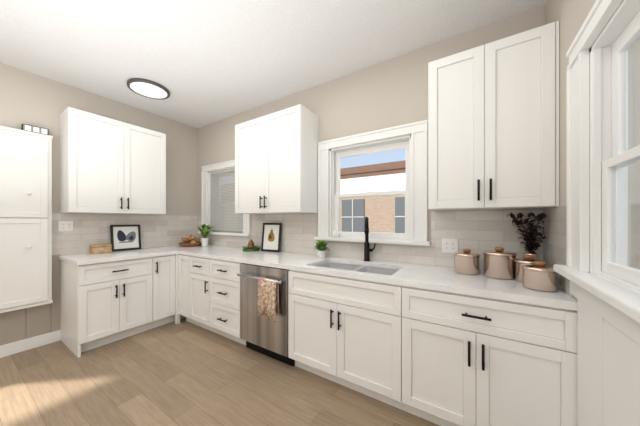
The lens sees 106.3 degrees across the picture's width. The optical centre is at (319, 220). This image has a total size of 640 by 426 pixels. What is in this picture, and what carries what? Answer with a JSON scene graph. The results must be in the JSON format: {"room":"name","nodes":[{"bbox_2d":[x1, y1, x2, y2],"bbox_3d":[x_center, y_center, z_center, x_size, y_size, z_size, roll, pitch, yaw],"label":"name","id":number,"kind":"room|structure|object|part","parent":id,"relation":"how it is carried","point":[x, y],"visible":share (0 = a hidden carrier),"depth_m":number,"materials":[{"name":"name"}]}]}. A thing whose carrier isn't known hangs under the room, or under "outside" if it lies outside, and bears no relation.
{"room":"kitchen","nodes":[
{"label":"kitchen","id":0,"kind":"room"},
{"bbox_2d":[0,63,196,214],"bbox_3d":[-3.379,-0.097,1.934,0.240,2.790,4.800,0,0,32],"label":"wall","id":1,"kind":"structure","parent":0,"point":[28,98],"depth_m":2.73,"materials":[{"name":"beige paint"}]},
{"bbox_2d":[0,126,52,312],"bbox_3d":[-2.931,-0.007,2.274,0.147,1.726,0.526,0,0,32],"label":"upper cabinet","id":2,"kind":"object","parent":1,"relation":"attached to","point":[25,219],"visible":1,"depth_m":2.32,"materials":[{"name":"white wood"}]},
{"bbox_2d":[21,124,48,134],"bbox_3d":[-2.870,-0.906,2.420,0.074,0.071,0.175,0,0,32],"label":"light fixture","id":3,"kind":"object","parent":2,"relation":"on","point":[35,129],"visible":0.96,"depth_m":2.40,"materials":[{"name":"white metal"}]},
{"bbox_2d":[0,254,60,345],"bbox_3d":[-3.682,0.776,1.217,0.016,0.817,3.263,0,0,32],"label":"wainscoting","id":4,"kind":"structure","parent":1,"relation":"attached to","point":[21,324],"depth_m":2.44,"materials":[{"name":"beige wood"}]},
{"bbox_2d":[0,330,60,357],"bbox_3d":[-3.681,1.242,1.217,0.018,0.113,3.263,0,0,32],"label":"baseboard","id":5,"kind":"structure","parent":1,"relation":"attached to","point":[26,344],"depth_m":2.41,"materials":[{"name":"white wood"}]},
{"bbox_2d":[60,107,165,213],"bbox_3d":[-2.431,-0.614,2.892,0.330,1.067,0.914,0,0,32],"label":"upper cabinet","id":6,"kind":"object","parent":1,"relation":"attached to","point":[107,165],"depth_m":2.70,"materials":[{"name":"white wood"}]},
{"bbox_2d":[52,213,196,254],"bbox_3d":[-2.420,0.152,3.211,0.008,0.461,1.614,0,0,32],"label":"tile backsplash","id":7,"kind":"structure","parent":1,"relation":"attached to","point":[155,231],"depth_m":2.94,"materials":[{"name":"beige tile"}]},
{"bbox_2d":[58,221,73,230],"bbox_3d":[-2.780,0.063,2.626,0.009,0.115,0.115,0,0,32],"label":"electrical outlet","id":8,"kind":"object","parent":7,"relation":"attached to","point":[65,225],"visible":1,"depth_m":2.62,"materials":[{"name":"white plastic"}]},
{"bbox_2d":[0,317,439,425],"bbox_3d":[-1.507,1.358,0.746,4.674,0.120,5.280,0,0,32],"label":"floor","id":9,"kind":"structure","parent":0,"point":[183,372],"depth_m":1.84,"materials":[{"name":"brown wood"}]},
{"bbox_2d":[59,257,146,357],"bbox_3d":[-2.363,0.860,2.719,0.630,0.875,0.689,0,0,32],"label":"base cabinet","id":10,"kind":"object","parent":9,"relation":"on","point":[100,305],"depth_m":2.46,"materials":[{"name":"white wood"}]},
{"bbox_2d":[63,249,178,264],"bbox_3d":[-2.299,0.403,2.796,0.656,0.040,0.910,0,0,32],"label":"countertop","id":11,"kind":"structure","parent":10,"relation":"on","point":[125,255],"depth_m":2.60,"materials":[{"name":"white stone"}]},
{"bbox_2d":[90,244,111,253],"bbox_3d":[-2.555,0.332,2.797,0.111,0.100,0.174,0,0,32],"label":"box","id":12,"kind":"object","parent":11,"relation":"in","point":[99,248],"visible":1,"depth_m":2.76,"materials":[{"name":"brown wood"}]},
{"bbox_2d":[110,225,140,250],"bbox_3d":[-2.470,0.220,3.057,0.020,0.325,0.310,-8,-4,32],"label":"framed picture","id":13,"kind":"object","parent":11,"relation":"on","point":[125,237],"visible":0.98,"depth_m":3.05,"materials":[{"name":"black wood"}]},
{"bbox_2d":[147,253,170,329],"bbox_3d":[-2.138,0.860,3.053,0.653,0.875,0.357,0,0,32],"label":"base cabinet","id":14,"kind":"object","parent":9,"relation":"on","point":[158,268],"depth_m":2.86,"materials":[{"name":"white wood"}]},
{"bbox_2d":[171,253,190,323],"bbox_3d":[-1.519,0.860,3.169,0.353,0.875,0.718,0,0,32],"label":"base cabinet","id":15,"kind":"object","parent":9,"relation":"on","point":[176,258],"depth_m":2.99,"materials":[{"name":"white wood"}]},
{"bbox_3d":[-1.796,0.861,3.022,0.043,0.875,0.043,0,0,32],"label":"cab corner post","id":16,"kind":"part","parent":15,"relation":"part of","materials":[{"name":"white wood"}]},
{"bbox_2d":[183,253,202,327],"bbox_3d":[-1.273,0.860,3.013,0.454,0.875,0.718,0,0,32],"label":"base cabinet","id":17,"kind":"object","parent":9,"relation":"on","point":[192,266],"depth_m":2.85,"materials":[{"name":"white wood"}]},
{"bbox_2d":[203,257,230,338],"bbox_3d":[-0.892,0.860,2.771,0.570,0.875,0.718,0,0,32],"label":"base cabinet","id":18,"kind":"object","parent":9,"relation":"on","point":[216,271],"depth_m":2.60,"materials":[{"name":"white wood"}]},
{"bbox_2d":[231,261,330,368],"bbox_3d":[-0.365,0.860,2.436,0.678,0.875,0.718,0,0,32],"label":"base cabinet","id":19,"kind":"object","parent":9,"relation":"on","point":[271,313],"depth_m":2.09,"materials":[{"name":"white wood"}]},
{"bbox_2d":[236,255,325,366],"bbox_3d":[-0.391,0.862,2.453,0.612,0.872,0.718,0,0,32],"label":"dishwasher","id":20,"kind":"object","parent":19,"relation":"in","point":[264,289],"depth_m":2.16,"materials":[{"name":"silver metal"}]},
{"bbox_2d":[387,281,576,425],"bbox_3d":[1.011,0.860,1.616,0.870,0.875,0.630,0,0,32],"label":"base cabinet","id":21,"kind":"object","parent":9,"relation":"on","point":[443,346],"depth_m":1.32,"materials":[{"name":"white wood"}]},
{"bbox_2d":[159,245,576,308],"bbox_3d":[-0.392,0.403,2.503,4.190,0.040,0.636,0,0,32],"label":"countertop","id":22,"kind":"structure","parent":21,"relation":"on","point":[435,277],"depth_m":1.72,"materials":[{"name":"white stone"}]},
{"bbox_2d":[178,235,201,246],"bbox_3d":[-1.928,0.299,3.577,0.326,0.165,0.326,0,0,32],"label":"wood tray","id":23,"kind":"object","parent":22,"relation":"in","point":[190,240],"visible":0.98,"depth_m":3.52,"materials":[{"name":"brown wood"}]},
{"bbox_2d":[195,224,213,246],"bbox_3d":[-1.676,0.217,3.511,0.212,0.330,0.236,0,0,32],"label":"potted plant","id":24,"kind":"object","parent":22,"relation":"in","point":[203,230],"visible":1,"depth_m":3.48,"materials":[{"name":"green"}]},
{"bbox_2d":[243,239,260,251],"bbox_3d":[-0.863,0.309,3.012,0.255,0.145,0.218,0,0,32],"label":"decor","id":25,"kind":"object","parent":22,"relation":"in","point":[250,247],"visible":1,"depth_m":2.98,"materials":[{"name":"green plant"}]},
{"bbox_2d":[261,223,281,251],"bbox_3d":[-0.594,0.207,2.928,0.270,0.350,0.020,0,-7,24],"label":"framed picture","id":26,"kind":"object","parent":22,"relation":"on","point":[271,237],"visible":0.98,"depth_m":2.92,"materials":[{"name":"black wood"}]},
{"bbox_2d":[363,217,374,260],"bbox_3d":[0.439,0.174,2.212,0.112,0.417,0.157,0,0,32],"label":"faucet","id":27,"kind":"object","parent":22,"relation":"on","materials":[{"name":"black metal"}]},
{"bbox_2d":[454,249,479,274],"bbox_3d":[1.068,0.296,1.748,0.164,0.172,0.164,0,0,32],"label":"canister","id":28,"kind":"object","parent":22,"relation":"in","point":[466,261],"visible":1,"depth_m":1.69,"materials":[{"name":"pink metal"}]},
{"bbox_2d":[483,247,516,279],"bbox_3d":[1.215,0.283,1.625,0.184,0.197,0.184,0,0,32],"label":"canister","id":29,"kind":"object","parent":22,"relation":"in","point":[498,262],"visible":0.96,"depth_m":1.56,"materials":[{"name":"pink metal"}]},
{"bbox_2d":[507,211,546,259],"bbox_3d":[1.386,0.161,1.614,0.196,0.442,0.183,0,0,32],"label":"vase","id":30,"kind":"object","parent":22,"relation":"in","point":[531,246],"visible":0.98,"depth_m":1.59,"materials":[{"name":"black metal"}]},
{"bbox_2d":[514,255,545,281],"bbox_3d":[1.315,0.301,1.508,0.156,0.162,0.156,0,0,32],"label":"canister","id":31,"kind":"object","parent":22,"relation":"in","point":[518,264],"visible":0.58,"depth_m":1.49,"materials":[{"name":"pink metal"}]},
{"bbox_2d":[522,261,557,291],"bbox_3d":[1.230,0.306,1.343,0.152,0.152,0.152,0,0,32],"label":"canister","id":32,"kind":"object","parent":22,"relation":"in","point":[539,276],"visible":0.94,"depth_m":1.29,"materials":[{"name":"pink metal"}]},
{"bbox_2d":[0,0,545,127],"bbox_3d":[-1.507,-1.552,0.746,4.674,0.120,5.280,0,0,32],"label":"ceiling","id":33,"kind":"structure","parent":0,"point":[205,62],"depth_m":2.00,"materials":[{"name":"white paint"}]},
{"bbox_2d":[127,78,169,99],"bbox_3d":[-1.929,-1.474,2.707,0.398,0.035,0.398,0,0,32],"label":"ceiling light","id":34,"kind":"object","parent":33,"relation":"in","point":[147,88],"visible":1,"depth_m":2.66,"materials":[{"name":"grey plastic"}]},
{"bbox_2d":[314,240,327,257],"bbox_3d":[0.021,0.288,2.459,0.219,0.188,0.214,0,0,32],"label":"potted plant","id":35,"kind":"object","parent":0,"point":[321,247],"visible":1,"depth_m":2.42,"materials":[{"name":"green plant"}]},
{"bbox_2d":[197,4,544,240],"bbox_3d":[-0.157,-0.097,2.874,4.674,2.790,0.240,0,0,32],"label":"wall","id":36,"kind":"structure","parent":0,"point":[392,92],"depth_m":2.32,"materials":[{"name":"beige paint"}]},
{"bbox_2d":[198,160,251,235],"bbox_3d":[-1.363,-0.318,3.552,1.150,1.062,0.247,0,0,32],"label":"window","id":37,"kind":"structure","parent":36,"relation":"in","point":[213,201],"depth_m":3.60,"materials":[{"name":"white wood"}]},
{"bbox_2d":[235,104,318,213],"bbox_3d":[-0.522,-0.614,2.766,0.990,1.067,0.330,0,0,32],"label":"upper cabinet","id":38,"kind":"object","parent":36,"relation":"attached to","point":[276,154],"depth_m":2.56,"materials":[{"name":"white wood"}]},
{"bbox_2d":[197,209,542,269],"bbox_3d":[-0.224,0.152,2.768,4.172,0.461,0.008,0,0,32],"label":"tile backsplash","id":39,"kind":"structure","parent":36,"relation":"attached to","point":[478,231],"depth_m":2.02,"materials":[{"name":"beige tile"}]},
{"bbox_2d":[442,238,457,252],"bbox_3d":[1.055,0.208,1.946,0.115,0.115,0.009,0,0,32],"label":"electrical outlet","id":40,"kind":"object","parent":39,"relation":"attached to","point":[449,245],"visible":0.92,"depth_m":1.95,"materials":[{"name":"white plastic"}]},
{"bbox_2d":[314,120,430,245],"bbox_3d":[0.471,-0.318,2.365,1.150,1.062,0.207,0,0,32],"label":"window","id":41,"kind":"structure","parent":36,"relation":"in","point":[411,184],"depth_m":2.32,"materials":[{"name":"white wood"}]},
{"bbox_2d":[332,229,338,236],"bbox_3d":[0.161,0.134,2.483,0.080,0.087,0.080,0,0,32],"label":"jar","id":42,"kind":"object","parent":41,"relation":"on","point":[335,232],"visible":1,"depth_m":2.45,"materials":[{"name":"white"}]},
{"bbox_2d":[428,21,558,210],"bbox_3d":[1.165,-0.614,1.695,0.694,1.067,0.330,0,0,32],"label":"upper cabinet","id":43,"kind":"object","parent":36,"relation":"attached to","point":[493,125],"depth_m":1.53,"materials":[{"name":"white wood"}]},
{"bbox_2d":[545,0,639,299],"bbox_3d":[0.365,-0.097,-0.441,0.240,2.790,4.800,0,0,32],"label":"wall","id":44,"kind":"structure","parent":0,"point":[570,16],"depth_m":1.17,"materials":[{"name":"beige paint"}]},
{"bbox_2d":[543,205,573,297],"bbox_3d":[1.397,0.152,1.419,0.008,0.461,0.550,0,0,32],"label":"tile backsplash","id":45,"kind":"structure","parent":44,"relation":"attached to","point":[554,243],"depth_m":1.40,"materials":[{"name":"beige tile"}]},
{"bbox_2d":[553,0,639,344],"bbox_3d":[0.936,-0.233,0.660,0.177,1.182,1.222,0,0,32],"label":"window","id":46,"kind":"structure","parent":44,"relation":"in","point":[607,287],"depth_m":0.97,"materials":[{"name":"white wood"}]},
{"bbox_2d":[577,299,639,425],"bbox_3d":[0.088,0.770,-0.644,0.012,0.815,4.159,0,0,32],"label":"wainscoting","id":47,"kind":"structure","parent":44,"relation":"attached to","point":[608,373],"depth_m":0.89,"materials":[{"name":"white wood"}]},
{"label":"outside","id":48,"kind":"structure","parent":0,"visible":0},
{"bbox_3d":[8.920,7.398,21.097,60.000,0.200,39.260,0,0,32],"label":"ground","id":49,"kind":"structure","parent":48,"visible":0},
{"bbox_2d":[222,160,405,232],"bbox_3d":[0.466,2.178,17.104,22.000,10.240,5.060,0,0,32],"label":"building","id":50,"kind":"structure","parent":49,"relation":"on","point":[350,207],"depth_m":12.68,"materials":[{"name":"beige brick"}]}
]}

